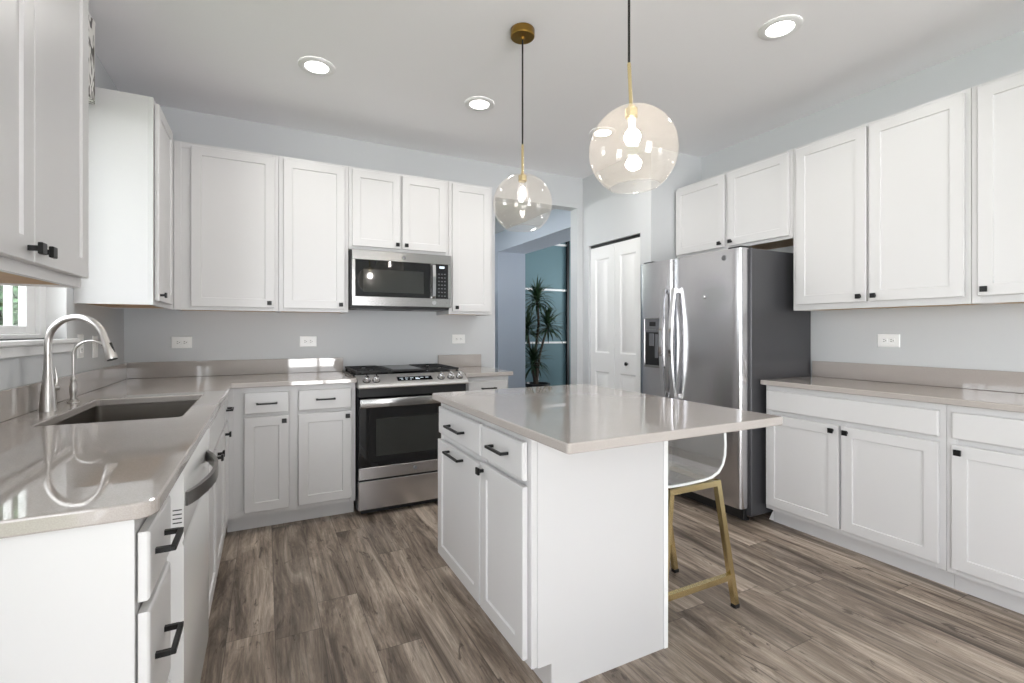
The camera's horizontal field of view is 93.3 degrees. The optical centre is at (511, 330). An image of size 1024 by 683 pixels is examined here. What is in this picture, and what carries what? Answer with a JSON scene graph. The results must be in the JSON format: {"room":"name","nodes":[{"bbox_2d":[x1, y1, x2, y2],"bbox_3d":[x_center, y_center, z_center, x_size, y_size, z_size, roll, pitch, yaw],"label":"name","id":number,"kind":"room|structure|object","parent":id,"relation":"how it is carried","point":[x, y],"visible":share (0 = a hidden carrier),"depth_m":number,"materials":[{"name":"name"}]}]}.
{"room":"kitchen","nodes":[
{"label":"kitchen","id":0,"kind":"room"},
{"bbox_2d":[0,53,123,389],"bbox_3d":[-1.045,-0.139,0.116,0.120,2.727,6.957,0,0,-27],"label":"wall","id":1,"kind":"structure","parent":0,"point":[18,371],"depth_m":2.42,"materials":[{"name":"grey paint"}]},
{"bbox_2d":[0,286,79,358],"bbox_3d":[-1.887,-0.489,1.803,0.152,1.172,1.047,0,0,-27],"label":"window","id":2,"kind":"structure","parent":1,"relation":"in","point":[38,307],"depth_m":2.07,"materials":[{"name":"white paint"}]},
{"bbox_2d":[0,0,88,287],"bbox_3d":[-1.260,-0.659,1.069,0.360,1.052,0.819,0,0,-27],"label":"upper cabinet","id":3,"kind":"object","parent":1,"relation":"attached to","point":[44,44],"visible":1,"depth_m":1.22,"materials":[{"name":"white paint"}]},
{"bbox_2d":[0,363,126,422],"bbox_3d":[-1.855,0.257,1.859,0.019,0.106,2.834,0,0,-27],"label":"backsplash","id":4,"kind":"structure","parent":1,"relation":"attached to","point":[17,401],"depth_m":2.10,"materials":[{"name":"beige stone"}]},
{"bbox_2d":[77,334,83,357],"bbox_3d":[-2.133,0.074,2.392,0.009,0.117,0.078,0,0,-27],"label":"power outlet","id":5,"kind":"object","parent":1,"relation":"attached to","point":[80,350],"visible":0.76,"depth_m":2.38,"materials":[{"name":"white plastic"}]},
{"bbox_2d":[89,13,95,103],"bbox_3d":[-1.787,-1.262,1.827,0.110,0.382,0.980,0,0,-27],"label":"window valance","id":6,"kind":"object","parent":1,"relation":"attached to","point":[92,24],"visible":0.19,"depth_m":2.23,"materials":[{"name":"fabric"}]},
{"bbox_2d":[92,336,97,357],"bbox_3d":[-2.238,0.085,2.596,0.008,0.117,0.078,0,0,-27],"label":"wall switch","id":7,"kind":"object","parent":1,"relation":"attached to","point":[94,345],"visible":0.88,"depth_m":2.58,"materials":[{"name":"white plastic"}]},
{"bbox_2d":[74,87,173,309],"bbox_3d":[-2.075,-0.659,2.667,0.360,1.052,0.616,0,0,-27],"label":"upper cabinet","id":8,"kind":"object","parent":1,"relation":"attached to","point":[131,142],"visible":1,"depth_m":2.41,"materials":[{"name":"white paint"}]},
{"bbox_2d":[124,106,582,384],"bbox_3d":[-0.627,-0.139,4.168,4.308,2.727,0.120,0,0,-27],"label":"wall","id":9,"kind":"structure","parent":0,"point":[361,337],"depth_m":3.77,"materials":[{"name":"grey paint"}]},
{"bbox_2d":[171,337,191,347],"bbox_3d":[-2.237,0.077,3.273,0.117,0.078,0.009,0,0,-27],"label":"power outlet","id":10,"kind":"object","parent":9,"relation":"attached to","point":[176,342],"visible":1,"depth_m":3.27,"materials":[{"name":"white plastic"}]},
{"bbox_2d":[174,140,277,312],"bbox_3d":[-1.898,-0.659,3.248,0.585,1.052,0.360,0,0,-27],"label":"upper cabinet","id":11,"kind":"object","parent":9,"relation":"attached to","point":[226,199],"visible":1,"depth_m":3.11,"materials":[{"name":"white paint"}]},
{"bbox_2d":[126,357,342,378],"bbox_3d":[-1.910,0.257,3.433,1.352,0.106,0.019,0,0,-27],"label":"backsplash","id":12,"kind":"structure","parent":9,"relation":"attached to","point":[135,370],"depth_m":3.39,"materials":[{"name":"beige stone"}]},
{"bbox_2d":[300,336,316,346],"bbox_3d":[-1.532,0.079,3.633,0.117,0.078,0.009,0,0,-27],"label":"power outlet","id":13,"kind":"object","parent":9,"relation":"attached to","point":[305,341],"visible":1,"depth_m":3.63,"materials":[{"name":"white plastic"}]},
{"bbox_2d":[278,156,347,313],"bbox_3d":[-1.435,-0.659,3.485,0.450,1.052,0.360,0,0,-27],"label":"upper cabinet","id":14,"kind":"object","parent":9,"relation":"attached to","point":[312,195],"visible":0.99,"depth_m":3.35,"materials":[{"name":"white paint"}]},
{"bbox_2d":[348,166,447,255],"bbox_3d":[-0.897,-0.888,3.759,0.755,0.595,0.360,0,0,-27],"label":"upper cabinet","id":15,"kind":"object","parent":9,"relation":"attached to","point":[388,211],"visible":0.84,"depth_m":3.61,"materials":[{"name":"white paint"}]},
{"bbox_2d":[348,249,450,311],"bbox_3d":[-0.883,-0.371,3.734,0.750,0.424,0.405,0,0,-27],"label":"microwave","id":16,"kind":"object","parent":15,"relation":"attached to","point":[377,280],"visible":1,"depth_m":3.58,"materials":[{"name":"silver metal"}]},
{"bbox_2d":[452,335,464,343],"bbox_3d":[-0.460,0.070,4.180,0.117,0.078,0.009,0,0,-27],"label":"power outlet","id":17,"kind":"object","parent":9,"relation":"attached to","point":[456,339],"visible":1,"depth_m":4.18,"materials":[{"name":"white plastic"}]},
{"bbox_2d":[438,354,480,366],"bbox_3d":[-0.450,0.257,4.178,0.394,0.106,0.019,0,0,-27],"label":"backsplash","id":18,"kind":"structure","parent":9,"relation":"attached to","point":[466,360],"depth_m":4.18,"materials":[{"name":"beige stone"}]},
{"bbox_2d":[436,181,491,315],"bbox_3d":[-0.392,-0.659,4.017,0.375,1.052,0.360,0,0,-27],"label":"upper cabinet","id":19,"kind":"object","parent":9,"relation":"attached to","point":[469,205],"visible":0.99,"depth_m":3.88,"materials":[{"name":"white paint"}]},
{"bbox_2d":[495,209,570,387],"bbox_3d":[0.571,-0.139,6.398,0.477,2.727,2.762,0,0,-27],"label":"wall","id":20,"kind":"structure","parent":0,"point":[551,228],"depth_m":7.46,"materials":[{"name":"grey paint"}]},
{"bbox_2d":[525,241,570,385],"bbox_3d":[0.085,-0.475,8.632,6.200,3.400,0.100,0,0,-27],"label":"wall","id":21,"kind":"structure","parent":0,"point":[549,263],"depth_m":8.90,"materials":[{"name":"teal paint"}]},
{"bbox_2d":[525,341,566,343],"bbox_3d":[-0.059,0.212,8.486,2.410,0.036,0.027,0,0,-27],"label":"trim","id":22,"kind":"structure","parent":21,"relation":"attached to","point":[557,341],"depth_m":8.86,"materials":[{"name":"white paint"}]},
{"bbox_2d":[525,288,566,291],"bbox_3d":[-0.059,-0.754,8.486,2.410,0.036,0.027,0,0,-27],"label":"trim","id":23,"kind":"structure","parent":21,"relation":"attached to","point":[562,290],"depth_m":8.88,"materials":[{"name":"white paint"}]},
{"bbox_2d":[566,241,569,384],"bbox_3d":[1.042,-0.475,9.036,0.050,3.399,0.049,0,0,-27],"label":"trim","id":24,"kind":"structure","parent":21,"relation":"attached to","point":[568,242],"depth_m":9.02,"materials":[{"name":"black plastic"}]},
{"bbox_2d":[89,0,1023,233],"bbox_3d":[1.703,-1.889,3.552,8.137,0.773,10.820,0,0,-27],"label":"ceiling","id":25,"kind":"structure","parent":0,"point":[705,82],"depth_m":2.68,"materials":[{"name":"paint"}]},
{"bbox_2d":[298,56,334,75],"bbox_3d":[-1.106,-1.497,2.740,0.196,0.011,0.196,0,0,-27],"label":"recessed light","id":26,"kind":"object","parent":25,"relation":"in","point":[317,66],"visible":1,"depth_m":2.73,"materials":[{"name":"white paint"}]},
{"bbox_2d":[465,96,493,110],"bbox_3d":[-0.215,-1.497,3.191,0.196,0.011,0.196,0,0,-27],"label":"recessed light","id":27,"kind":"object","parent":25,"relation":"in","point":[478,103],"visible":1,"depth_m":3.17,"materials":[{"name":"white paint"}]},
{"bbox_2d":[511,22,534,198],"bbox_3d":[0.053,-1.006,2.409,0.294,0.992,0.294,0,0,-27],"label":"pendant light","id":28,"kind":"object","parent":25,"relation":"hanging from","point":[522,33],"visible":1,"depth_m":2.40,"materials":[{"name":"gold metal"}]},
{"bbox_2d":[518,174,526,182],"bbox_3d":[0.053,-0.760,2.409,0.042,0.036,0.042,0,0,-27],"label":"socket","id":29,"kind":"object","parent":28,"relation":"attached to","point":[522,178],"depth_m":2.39,"materials":[{"name":"gold metal"}]},
{"bbox_2d":[589,127,615,137],"bbox_3d":[0.684,-1.497,3.650,0.196,0.011,0.196,0,0,-27],"label":"recessed light","id":30,"kind":"object","parent":25,"relation":"in","point":[600,132],"visible":1,"depth_m":3.63,"materials":[{"name":"white paint"}]},
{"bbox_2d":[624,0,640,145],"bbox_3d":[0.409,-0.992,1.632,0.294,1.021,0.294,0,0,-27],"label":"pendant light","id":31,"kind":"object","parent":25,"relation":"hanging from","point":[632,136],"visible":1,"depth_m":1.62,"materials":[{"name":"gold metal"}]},
{"bbox_2d":[625,106,637,119],"bbox_3d":[0.403,-0.736,1.632,0.043,0.037,0.043,0,0,-27],"label":"socket","id":32,"kind":"object","parent":31,"relation":"attached to","point":[631,112],"depth_m":1.62,"materials":[{"name":"gold metal"}]},
{"bbox_2d":[758,15,802,39],"bbox_3d":[1.327,-1.497,2.392,0.196,0.011,0.196,0,0,-27],"label":"recessed light","id":33,"kind":"object","parent":25,"relation":"in","point":[780,27],"visible":1,"depth_m":2.38,"materials":[{"name":"white paint"}]},
{"bbox_2d":[200,494,1023,682],"bbox_3d":[1.703,1.254,3.552,8.137,0.060,10.820,0,0,-27],"label":"floor","id":34,"kind":"structure","parent":0,"point":[351,597],"depth_m":2.09,"materials":[{"name":"brown wood"}]},
{"bbox_2d":[0,495,183,682],"bbox_3d":[-1.010,0.783,0.907,0.659,0.883,0.331,0,0,-27],"label":"base cabinet","id":35,"kind":"object","parent":34,"relation":"on","point":[89,604],"visible":0.84,"depth_m":0.85,"materials":[{"name":"white paint"}]},
{"bbox_2d":[167,429,217,682],"bbox_3d":[-1.189,0.785,1.344,0.640,0.878,0.605,0,0,-27],"label":"dishwasher","id":36,"kind":"object","parent":34,"relation":"on","point":[189,496],"visible":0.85,"depth_m":1.32,"materials":[{"name":"silver metal"}]},
{"bbox_2d":[208,403,224,614],"bbox_3d":[-1.544,0.783,2.017,0.591,0.883,0.911,0,0,-27],"label":"base cabinet","id":37,"kind":"object","parent":34,"relation":"on","point":[216,435],"visible":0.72,"depth_m":2.12,"materials":[{"name":"white paint"}]},
{"bbox_2d":[222,396,233,537],"bbox_3d":[-1.857,0.783,2.567,0.659,0.883,0.349,0,0,-27],"label":"base cabinet","id":38,"kind":"object","parent":34,"relation":"on","point":[226,408],"visible":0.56,"depth_m":2.60,"materials":[{"name":"white paint"}]},
{"bbox_2d":[227,383,354,531],"bbox_3d":[-1.493,0.783,3.284,0.738,0.883,0.665,0,0,-27],"label":"base cabinet","id":39,"kind":"object","parent":34,"relation":"on","point":[291,449],"visible":0.91,"depth_m":3.03,"materials":[{"name":"white paint"}]},
{"bbox_2d":[0,357,356,538],"bbox_3d":[-1.266,0.273,2.171,1.352,0.136,2.854,0,0,-27],"label":"countertop","id":40,"kind":"structure","parent":39,"relation":"on","point":[53,477],"depth_m":1.40,"materials":[{"name":"beige stone"}]},
{"bbox_2d":[38,314,117,411],"bbox_3d":[-1.690,0.122,1.885,0.276,0.377,0.072,0,0,1],"label":"faucet","id":41,"kind":"object","parent":40,"relation":"on","point":[47,402],"visible":1,"depth_m":1.87,"materials":[{"name":"silver metal"}]},
{"bbox_2d":[67,340,101,402],"bbox_3d":[-1.870,0.175,2.127,0.137,0.272,0.042,0,0,-27],"label":"faucet","id":42,"kind":"object","parent":40,"relation":"on","point":[73,389],"visible":0.98,"depth_m":2.10,"materials":[{"name":"silver metal"}]},
{"bbox_2d":[55,401,195,424],"bbox_3d":[-1.539,0.430,1.968,0.459,0.178,0.747,0,0,-27],"label":"sink","id":43,"kind":"object","parent":40,"relation":"in","point":[110,413],"visible":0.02,"depth_m":2.24,"materials":[{"name":"metal"}]},
{"bbox_2d":[342,363,468,513],"bbox_3d":[-0.807,0.749,3.602,0.782,0.951,0.706,0,0,-27],"label":"gas range","id":44,"kind":"object","parent":34,"relation":"on","point":[397,434],"visible":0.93,"depth_m":3.29,"materials":[{"name":"silver metal"}]},
{"bbox_2d":[342,367,458,376],"bbox_3d":[-0.848,0.304,3.682,0.782,0.010,0.526,0,0,-27],"label":"cooktop","id":45,"kind":"object","parent":44,"relation":"in","point":[369,370],"depth_m":3.49,"materials":[{"name":"black glass"}]},
{"bbox_2d":[466,376,507,390],"bbox_3d":[-0.316,0.783,3.885,0.361,0.883,0.665,0,0,-27],"label":"base cabinet","id":46,"kind":"object","parent":34,"relation":"on","point":[492,382],"visible":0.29,"depth_m":3.62,"materials":[{"name":"white paint"}]},
{"bbox_2d":[438,354,512,377],"bbox_3d":[-0.308,0.273,3.900,0.394,0.136,0.644,0,0,-27],"label":"countertop","id":47,"kind":"structure","parent":46,"relation":"on","point":[469,364],"depth_m":4.11,"materials":[{"name":"beige stone"}]},
{"bbox_2d":[525,276,569,386],"bbox_3d":[0.465,0.124,8.248,1.209,2.200,0.845,0,0,-27],"label":"potted plant","id":48,"kind":"object","parent":34,"relation":"on","point":[534,354],"visible":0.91,"depth_m":8.21,"materials":[{"name":"green plant"}]},
{"bbox_2d":[438,403,667,682],"bbox_3d":[0.099,0.783,2.137,0.659,0.883,0.940,0,0,-27],"label":"base cabinet","id":49,"kind":"object","parent":34,"relation":"on","point":[566,555],"visible":0.89,"depth_m":1.75,"materials":[{"name":"white paint"}]},
{"bbox_2d":[432,384,782,453],"bbox_3d":[0.291,0.326,2.086,0.935,0.030,1.229,0,0,-27],"label":"countertop","id":50,"kind":"structure","parent":49,"relation":"on","point":[575,418],"depth_m":1.75,"materials":[{"name":"beige stone"}]},
{"bbox_2d":[668,433,739,608],"bbox_3d":[0.713,0.799,2.200,0.469,0.851,0.381,0,0,-27],"label":"bar stool","id":51,"kind":"object","parent":34,"relation":"on","point":[703,481],"visible":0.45,"depth_m":2.10,"materials":[{"name":"gold metal"}]},
{"bbox_2d":[640,246,810,520],"bbox_3d":[1.508,0.341,3.585,0.774,1.768,0.943,0,0,-27],"label":"refrigerator","id":52,"kind":"object","parent":34,"relation":"on","point":[715,325],"visible":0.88,"depth_m":3.21,"materials":[{"name":"grey metal"}]},
{"bbox_2d":[766,385,953,587],"bbox_3d":[2.031,0.783,2.794,0.580,0.883,0.950,0,0,-27],"label":"base cabinet","id":53,"kind":"object","parent":34,"relation":"on","point":[865,475],"visible":0.86,"depth_m":2.57,"materials":[{"name":"white paint"}]},
{"bbox_2d":[760,361,1023,412],"bbox_3d":[2.185,0.273,2.509,0.564,0.136,1.564,0,0,-27],"label":"countertop","id":54,"kind":"structure","parent":53,"relation":"on","point":[985,389],"depth_m":2.65,"materials":[{"name":"beige stone"}]},
{"bbox_2d":[947,405,1023,614],"bbox_3d":[2.384,0.783,2.103,0.580,0.883,0.599,0,0,-27],"label":"base cabinet","id":55,"kind":"object","parent":34,"relation":"on","point":[985,447],"visible":0.84,"depth_m":2.13,"materials":[{"name":"white paint"}]},
{"bbox_2d":[583,146,701,384],"bbox_3d":[1.172,-0.139,4.484,0.576,2.727,0.952,0,0,-27],"label":"wall","id":56,"kind":"structure","parent":0,"point":[636,194],"depth_m":4.13,"materials":[{"name":"grey paint"}]},
{"bbox_2d":[591,234,639,392],"bbox_3d":[0.927,0.194,4.375,0.062,2.031,0.721,0,0,-27],"label":"door","id":57,"kind":"structure","parent":56,"relation":"in","point":[615,265],"depth_m":4.36,"materials":[{"name":"white paint"}]},
{"bbox_2d":[702,30,1023,375],"bbox_3d":[2.819,-0.139,2.021,0.120,2.727,6.837,0,0,-27],"label":"wall","id":58,"kind":"structure","parent":0,"point":[979,337],"depth_m":2.83,"materials":[{"name":"grey paint"}]},
{"bbox_2d":[676,149,793,257],"bbox_3d":[1.719,-0.895,3.648,0.360,0.580,0.997,0,0,-27],"label":"upper cabinet","id":59,"kind":"object","parent":58,"relation":"attached to","point":[752,205],"visible":0.88,"depth_m":3.48,"materials":[{"name":"white paint"}]},
{"bbox_2d":[878,334,899,346],"bbox_3d":[2.283,0.059,2.930,0.009,0.078,0.117,0,0,-27],"label":"power outlet","id":60,"kind":"object","parent":58,"relation":"attached to","point":[884,340],"visible":1,"depth_m":2.93,"materials":[{"name":"white plastic"}]},
{"bbox_2d":[794,88,986,310],"bbox_3d":[2.148,-0.659,2.807,0.360,1.052,0.889,0,0,-27],"label":"upper cabinet","id":61,"kind":"object","parent":58,"relation":"attached to","point":[883,206],"visible":0.97,"depth_m":2.64,"materials":[{"name":"white paint"}]},
{"bbox_2d":[812,361,1023,393],"bbox_3d":[2.428,0.257,2.633,0.019,0.106,1.564,0,0,-27],"label":"backsplash","id":62,"kind":"structure","parent":58,"relation":"attached to","point":[989,380],"depth_m":2.75,"materials":[{"name":"beige stone"}]},
{"bbox_2d":[972,69,1023,304],"bbox_3d":[2.487,-0.659,2.142,0.360,1.052,0.599,0,0,-27],"label":"upper cabinet","id":63,"kind":"object","parent":58,"relation":"attached to","point":[997,104],"visible":1,"depth_m":2.25,"materials":[{"name":"white paint"}]},
{"label":"outside","id":64,"kind":"structure","parent":0,"visible":0},
{"bbox_3d":[-11.202,1.574,3.265,15.012,0.100,32.000,0,0,-27],"label":"ground","id":65,"kind":"structure","parent":64,"visible":0},
{"bbox_2d":[0,285,17,325],"bbox_3d":[-8.081,-0.757,7.383,2.818,4.567,2.862,0,0,-34],"label":"tree","id":66,"kind":"object","parent":65,"relation":"on","point":[15,288],"visible":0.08,"depth_m":6.83,"materials":[{"name":"green plant"}]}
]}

